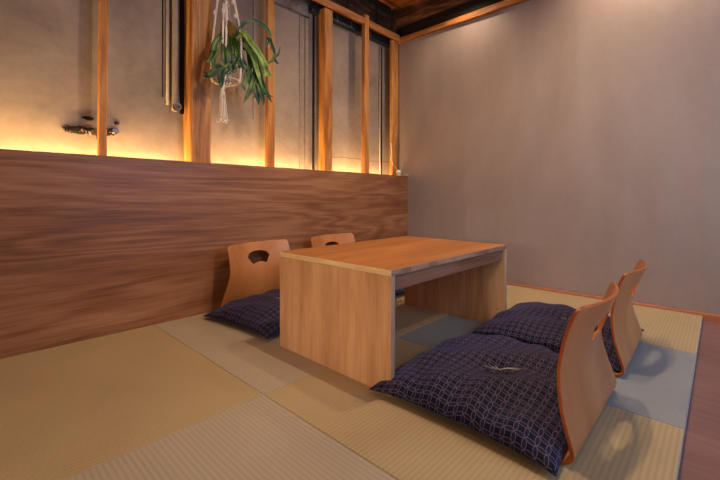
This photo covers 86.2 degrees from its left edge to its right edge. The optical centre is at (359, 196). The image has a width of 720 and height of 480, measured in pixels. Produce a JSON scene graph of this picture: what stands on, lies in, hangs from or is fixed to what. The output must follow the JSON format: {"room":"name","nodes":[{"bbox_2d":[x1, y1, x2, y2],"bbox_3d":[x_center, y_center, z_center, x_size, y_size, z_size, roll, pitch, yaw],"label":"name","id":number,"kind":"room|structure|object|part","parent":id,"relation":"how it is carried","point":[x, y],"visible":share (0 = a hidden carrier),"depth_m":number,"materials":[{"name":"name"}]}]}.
{"room":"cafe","nodes":[
{"label":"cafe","id":0,"kind":"room"},
{"bbox_2d":[0,0,389,174],"bbox_3d":[-1.551,-0.529,1.761,0.100,2.392,5.240,0,0,43],"label":"wall","id":1,"kind":"structure","parent":0,"point":[49,48],"depth_m":2.09,"materials":[{"name":"paint"}]},
{"bbox_2d":[63,116,118,139],"bbox_3d":[-1.324,-0.339,1.904,0.036,0.118,0.243,0,0,43],"label":"pipe","id":2,"kind":"object","parent":1,"relation":"attached to","point":[78,129],"visible":0.89,"depth_m":1.89,"materials":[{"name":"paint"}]},
{"bbox_2d":[162,0,162,96],"bbox_3d":[-1.105,-1.139,2.156,0.006,1.166,0.006,0,0,43],"label":"conduit","id":3,"kind":"object","parent":1,"relation":"attached to","point":[162,0],"visible":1,"depth_m":2.15,"materials":[{"name":"grey metal"}]},
{"bbox_2d":[166,0,168,104],"bbox_3d":[-1.085,-1.119,2.170,0.017,1.206,0.018,0,0,43],"label":"conduit","id":4,"kind":"object","parent":1,"relation":"attached to","point":[167,1],"visible":1,"depth_m":2.16,"materials":[{"name":"grey metal"}]},
{"bbox_2d":[172,0,181,111],"bbox_3d":[-1.040,-1.101,2.176,0.059,1.241,0.043,0,0,43],"label":"conduit","id":5,"kind":"object","parent":1,"relation":"attached to","point":[176,106],"visible":1,"depth_m":2.17,"materials":[{"name":"metal"}]},
{"bbox_2d":[180,0,183,113],"bbox_3d":[-1.032,-1.099,2.229,0.014,1.246,0.019,0,0,43],"label":"batten","id":6,"kind":"object","parent":1,"relation":"attached to","point":[181,1],"visible":1,"depth_m":2.22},
{"bbox_2d":[253,0,255,118],"bbox_3d":[-0.707,-1.119,2.578,0.008,1.206,0.018,0,0,43],"label":"batten","id":7,"kind":"object","parent":1,"relation":"attached to","point":[254,1],"visible":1,"depth_m":2.57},
{"bbox_2d":[274,2,309,18],"bbox_3d":[-0.577,-1.353,2.713,0.012,0.011,0.560,0,0,43],"label":"channel","id":8,"kind":"object","parent":1,"relation":"attached to","point":[275,3],"visible":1,"depth_m":2.79,"materials":[{"name":"metal"}]},
{"bbox_2d":[284,0,299,12],"bbox_3d":[-0.488,-1.536,2.786,0.025,0.370,0.143,0,0,43],"label":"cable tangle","id":9,"kind":"object","parent":1,"relation":"attached to","point":[292,3],"visible":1,"depth_m":2.78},
{"bbox_2d":[299,16,304,168],"bbox_3d":[-0.434,-0.693,2.871,0.007,1.294,0.044,0,0,43],"label":"conduit","id":10,"kind":"object","parent":1,"relation":"attached to","point":[301,19],"visible":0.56,"depth_m":2.86,"materials":[{"name":"metal"}]},
{"bbox_2d":[304,18,309,168],"bbox_3d":[-0.400,-0.693,2.902,0.012,1.294,0.040,0,0,43],"label":"conduit","id":11,"kind":"object","parent":1,"relation":"attached to","point":[307,21],"visible":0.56,"depth_m":2.89,"materials":[{"name":"paint"}]},
{"bbox_2d":[312,14,314,169],"bbox_3d":[-0.357,-0.750,2.949,0.012,1.410,0.013,0,0,43],"label":"batten","id":12,"kind":"object","parent":1,"relation":"attached to","point":[313,15],"visible":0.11,"depth_m":2.95,"materials":[{"name":"black wood"}]},
{"bbox_2d":[308,3,389,47],"bbox_3d":[-0.049,-1.420,3.243,0.052,0.059,0.945,0,0,43],"label":"steel beam","id":13,"kind":"structure","parent":1,"relation":"attached to","point":[314,9],"depth_m":3.19,"materials":[{"name":"metal"}]},
{"bbox_2d":[309,0,391,38],"bbox_3d":[-0.127,-1.588,3.100,0.038,0.267,1.240,0,0,43],"label":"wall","id":14,"kind":"structure","parent":13,"relation":"on","point":[379,13],"depth_m":3.34,"materials":[{"name":"brown wood"}]},
{"bbox_3d":[-0.135,-1.696,3.080,0.023,0.052,1.200,0,0,43],"label":"ceiling rail","id":15,"kind":"part","parent":14,"relation":"part of","materials":[{"name":"brown wood"}]},
{"bbox_2d":[379,34,380,173],"bbox_3d":[0.180,-0.882,3.517,0.015,1.676,0.016,0,0,43],"label":"conduit","id":16,"kind":"object","parent":1,"relation":"attached to","point":[379,34],"visible":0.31,"depth_m":3.51,"materials":[{"name":"grey metal"}]},
{"bbox_2d":[381,47,381,173],"bbox_3d":[0.198,-0.709,3.542,0.008,1.330,0.008,0,0,43],"label":"batten","id":17,"kind":"object","parent":1,"relation":"attached to","point":[381,47],"visible":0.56,"depth_m":3.54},
{"bbox_3d":[-1.413,-0.034,1.699,0.188,0.025,5.140,0,0,43],"label":"trim","id":18,"kind":"structure","parent":1,"relation":"attached to","visible":0},
{"bbox_2d":[97,0,107,155],"bbox_3d":[-1.247,-0.885,1.871,0.036,1.678,0.047,0,0,43],"label":"stud","id":19,"kind":"object","parent":18,"relation":"on","point":[102,57],"visible":0.79,"depth_m":1.86,"materials":[{"name":"brown wood"}]},
{"bbox_2d":[183,0,211,162],"bbox_3d":[-0.946,-0.885,2.244,0.114,1.678,0.118,0,0,43],"label":"wooden post","id":20,"kind":"object","parent":18,"relation":"on","point":[197,13],"visible":0.77,"depth_m":2.20,"materials":[{"name":"brown wood"}]},
{"bbox_2d":[265,0,274,166],"bbox_3d":[-0.598,-0.884,2.561,0.032,1.678,0.060,0,0,43],"label":"stud","id":21,"kind":"object","parent":18,"relation":"on","point":[269,16],"visible":0.68,"depth_m":2.55,"materials":[{"name":"brown wood"}]},
{"bbox_2d":[319,8,332,170],"bbox_3d":[-0.261,-0.734,2.950,0.069,1.378,0.087,0,0,43],"label":"wooden post","id":22,"kind":"object","parent":18,"relation":"on","point":[326,15],"visible":0.87,"depth_m":2.92,"materials":[{"name":"brown wood"}]},
{"bbox_2d":[314,0,399,40],"bbox_3d":[-0.096,-1.452,3.050,0.028,0.050,1.310,0,0,43],"label":"timber beam","id":23,"kind":"structure","parent":22,"relation":"on","point":[346,12],"depth_m":3.11,"materials":[{"name":"brown wood"}]},
{"bbox_2d":[361,14,368,172],"bbox_3d":[0.045,-0.774,3.204,0.040,1.460,0.058,0,0,43],"label":"stud","id":24,"kind":"object","parent":18,"relation":"on","point":[365,27],"visible":0.88,"depth_m":3.19,"materials":[{"name":"brown wood"}]},
{"bbox_2d":[390,40,397,174],"bbox_3d":[0.313,-0.734,3.536,0.032,1.380,0.094,0,0,43],"label":"wooden post","id":25,"kind":"object","parent":18,"relation":"on","point":[393,44],"visible":0.89,"depth_m":3.51,"materials":[{"name":"brown wood"}]},
{"bbox_2d":[378,0,419,9],"bbox_3d":[-0.125,-1.748,0.559,3.778,0.050,5.240,0,0,43],"label":"ceiling","id":26,"kind":"structure","parent":0,"point":[394,4],"depth_m":3.44,"materials":[{"name":"brown wood"}]},
{"bbox_2d":[210,0,241,123],"bbox_3d":[-0.778,-1.069,2.235,0.125,1.294,0.168,0,0,34],"label":"hanger","id":27,"kind":"object","parent":26,"relation":"hanging from","point":[225,7],"visible":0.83,"depth_m":2.21,"materials":[{"name":"fabric"}]},
{"bbox_3d":[-0.810,-1.176,2.212,0.092,1.081,0.018,0,0,-30],"label":"cord","id":28,"kind":"part","parent":27,"relation":"part of","materials":[{"name":"fabric"}]},
{"bbox_3d":[-0.783,-1.176,2.201,0.028,1.081,0.079,0,0,-3],"label":"cord","id":29,"kind":"part","parent":27,"relation":"part of","materials":[{"name":"fabric"}]},
{"bbox_3d":[-0.775,-1.176,2.200,0.031,1.081,0.080,0,0,-20],"label":"cord","id":30,"kind":"part","parent":27,"relation":"part of","materials":[{"name":"fabric"}]},
{"bbox_3d":[-0.779,-1.175,2.267,0.058,1.081,0.080,0,0,43],"label":"cord","id":31,"kind":"part","parent":27,"relation":"part of","materials":[{"name":"fabric"}]},
{"bbox_3d":[-0.740,-1.175,2.244,0.053,1.081,0.095,0,0,43],"label":"cord","id":32,"kind":"part","parent":27,"relation":"part of","materials":[{"name":"fabric"}]},
{"bbox_2d":[202,19,279,104],"bbox_3d":[-0.705,-0.801,2.260,0.166,0.508,0.511,0,0,43],"label":"fern","id":33,"kind":"object","parent":27,"relation":"in","point":[230,58],"visible":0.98,"depth_m":2.26,"materials":[{"name":"green plant"}]},
{"bbox_2d":[390,0,719,314],"bbox_3d":[1.662,-0.524,2.404,3.900,2.392,0.100,0,0,43],"label":"wall","id":34,"kind":"structure","parent":0,"point":[580,138],"depth_m":2.55,"materials":[{"name":"paint"}]},
{"bbox_2d":[397,0,441,18],"bbox_3d":[1.649,-1.681,2.337,3.630,0.086,0.019,0,0,43],"label":"timber beam","id":35,"kind":"structure","parent":34,"relation":"attached to","point":[420,4],"depth_m":3.42,"materials":[{"name":"brown wood"}]},
{"bbox_2d":[397,0,471,27],"bbox_3d":[1.645,-1.596,2.333,3.630,0.088,0.030,0,0,43],"label":"timber beam","id":36,"kind":"structure","parent":34,"relation":"attached to","point":[443,5],"depth_m":3.31,"materials":[{"name":"brown wood"}]},
{"bbox_2d":[392,9,396,33],"bbox_3d":[0.315,-1.598,3.546,0.033,0.245,0.031,0,0,43],"label":"block","id":37,"kind":"object","parent":36,"relation":"attached to","point":[394,11],"visible":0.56,"depth_m":3.53,"materials":[{"name":"brown wood"}]},
{"bbox_2d":[397,0,503,36],"bbox_3d":[1.650,-1.503,2.339,3.630,0.101,0.014,0,0,43],"label":"timber beam","id":38,"kind":"structure","parent":34,"relation":"attached to","point":[473,5],"depth_m":3.21,"materials":[{"name":"brown wood"}]},
{"bbox_2d":[395,0,528,43],"bbox_3d":[1.648,-1.427,2.328,3.618,0.053,0.033,0,0,43],"label":"timber beam","id":39,"kind":"structure","parent":34,"relation":"attached to","point":[504,4],"depth_m":3.08,"materials":[{"name":"brown wood"}]},
{"bbox_2d":[507,282,719,322],"bbox_3d":[1.689,0.655,2.281,3.490,0.034,0.040,0,0,43],"label":"baseboard","id":40,"kind":"structure","parent":34,"relation":"attached to","point":[706,316],"depth_m":2.27,"materials":[{"name":"brown wood"}]},
{"bbox_2d":[677,320,719,479],"bbox_3d":[-0.135,0.719,0.496,3.900,0.100,5.340,0,0,43],"label":"floor","id":41,"kind":"structure","parent":0,"point":[700,455],"depth_m":1.17,"materials":[{"name":"brown wood"}]},
{"bbox_2d":[0,325,262,479],"bbox_3d":[-0.914,0.656,1.338,0.988,0.024,0.698,0,0,43],"label":"mat","id":42,"kind":"object","parent":41,"relation":"on","point":[67,411],"visible":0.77,"depth_m":1.23,"materials":[{"name":"wicker"}]},
{"bbox_2d":[0,149,407,358],"bbox_3d":[-1.337,0.240,1.627,0.022,0.855,5.140,0,0,43],"label":"partition panel","id":43,"kind":"object","parent":41,"relation":"on","point":[92,246],"visible":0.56,"depth_m":1.88,"materials":[{"name":"brown wood"}]},
{"bbox_2d":[390,144,400,174],"bbox_3d":[0.324,-0.335,3.468,0.098,0.300,0.046,0,0,31],"label":"socket","id":44,"kind":"object","parent":43,"relation":"on","point":[398,172],"visible":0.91,"depth_m":3.45,"materials":[{"name":"white plastic"}]},
{"bbox_2d":[67,395,396,479],"bbox_3d":[-0.185,0.657,0.652,1.010,0.024,0.698,0,0,43],"label":"mat","id":45,"kind":"object","parent":41,"relation":"on","point":[258,438],"visible":1,"depth_m":0.96,"materials":[{"name":"grey wicker"}]},
{"bbox_2d":[155,312,395,394],"bbox_3d":[-0.435,0.657,1.848,0.988,0.024,0.698,0,0,43],"label":"mat","id":46,"kind":"object","parent":41,"relation":"on","point":[258,361],"visible":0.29,"depth_m":1.59,"materials":[{"name":"grey wicker"}]},
{"bbox_2d":[221,239,289,306],"bbox_3d":[-0.471,0.458,2.184,0.406,0.373,0.514,0,0,37],"label":"chair","id":47,"kind":"object","parent":46,"relation":"on","point":[246,278],"visible":0.59,"depth_m":2.23,"materials":[{"name":"brown wood"}]},
{"bbox_2d":[203,289,279,338],"bbox_3d":[-0.429,0.586,2.097,0.524,0.096,0.610,0,0,38],"label":"floor cushion","id":48,"kind":"object","parent":47,"relation":"on","point":[260,313],"visible":0.47,"depth_m":1.90,"materials":[{"name":"fabric"}]},
{"bbox_2d":[395,293,448,337],"bbox_3d":[0.045,0.658,2.358,0.988,0.024,0.698,0,0,43],"label":"mat","id":49,"kind":"object","parent":41,"relation":"on","point":[408,318],"visible":0.13,"depth_m":2.07,"materials":[{"name":"wicker"}]},
{"bbox_2d":[310,233,354,246],"bbox_3d":[-0.072,0.459,2.618,0.406,0.373,0.504,0,0,40],"label":"chair","id":50,"kind":"object","parent":49,"relation":"on","point":[342,238],"visible":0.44,"depth_m":2.75,"materials":[{"name":"brown wood"}]},
{"bbox_2d":[395,288,403,294],"bbox_3d":[-0.003,0.589,2.541,0.524,0.092,0.584,0,0,44],"label":"floor cushion","id":51,"kind":"object","parent":50,"relation":"on","point":[399,291],"visible":0.02,"depth_m":2.45,"materials":[{"name":"fabric"}]},
{"bbox_2d":[264,338,683,479],"bbox_3d":[0.295,0.658,1.162,1.010,0.024,0.698,0,0,43],"label":"mat","id":52,"kind":"object","parent":41,"relation":"on","point":[406,440],"visible":0.7,"depth_m":1.02,"materials":[{"name":"wicker"}]},
{"bbox_2d":[370,334,567,477],"bbox_3d":[0.456,0.585,1.294,0.568,0.102,0.644,0,0,43],"label":"floor cushion","id":53,"kind":"object","parent":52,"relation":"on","point":[501,388],"visible":0.78,"depth_m":1.12,"materials":[{"name":"fabric"}]},
{"bbox_2d":[557,282,618,463],"bbox_3d":[0.560,0.460,1.205,0.406,0.373,0.504,0,0,43],"label":"chair","id":54,"kind":"object","parent":52,"relation":"on","point":[586,380],"visible":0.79,"depth_m":1.00,"materials":[{"name":"brown wood"}]},
{"bbox_2d":[397,314,695,433],"bbox_3d":[0.774,0.659,1.672,1.010,0.024,0.698,0,0,43],"label":"mat","id":55,"kind":"object","parent":41,"relation":"on","point":[656,384],"visible":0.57,"depth_m":1.38,"materials":[{"name":"grey wicker"}]},
{"bbox_2d":[280,236,506,395],"bbox_3d":[0.191,0.443,1.785,0.613,0.407,0.916,0,0,43],"label":"table","id":56,"kind":"object","parent":55,"relation":"on","point":[337,302],"visible":0.96,"depth_m":1.51,"materials":[{"name":"brown wood"}]},
{"bbox_3d":[-0.116,0.453,1.459,0.613,0.386,0.021,0,0,43],"label":"panel","id":57,"kind":"part","parent":56,"relation":"part of","materials":[{"name":"brown wood"}]},
{"bbox_3d":[0.497,0.454,2.111,0.613,0.386,0.021,0,0,43],"label":"panel","id":58,"kind":"part","parent":56,"relation":"part of","materials":[{"name":"brown wood"}]},
{"bbox_2d":[555,259,647,376],"bbox_3d":[0.981,0.461,1.655,0.406,0.373,0.504,0,0,42],"label":"chair","id":59,"kind":"object","parent":55,"relation":"on","point":[626,330],"visible":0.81,"depth_m":1.45,"materials":[{"name":"brown wood"}]},
{"bbox_2d":[471,302,643,372],"bbox_3d":[0.926,0.588,1.791,0.576,0.098,0.600,0,0,43],"label":"floor cushion","id":60,"kind":"object","parent":59,"relation":"on","point":[540,323],"visible":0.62,"depth_m":1.69,"materials":[{"name":"fabric"}]},
{"bbox_2d":[507,286,702,357],"bbox_3d":[1.254,0.660,2.182,1.010,0.024,0.698,0,0,43],"label":"mat","id":61,"kind":"object","parent":41,"relation":"on","point":[680,331],"visible":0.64,"depth_m":2.02,"materials":[{"name":"wicker"}]}
]}

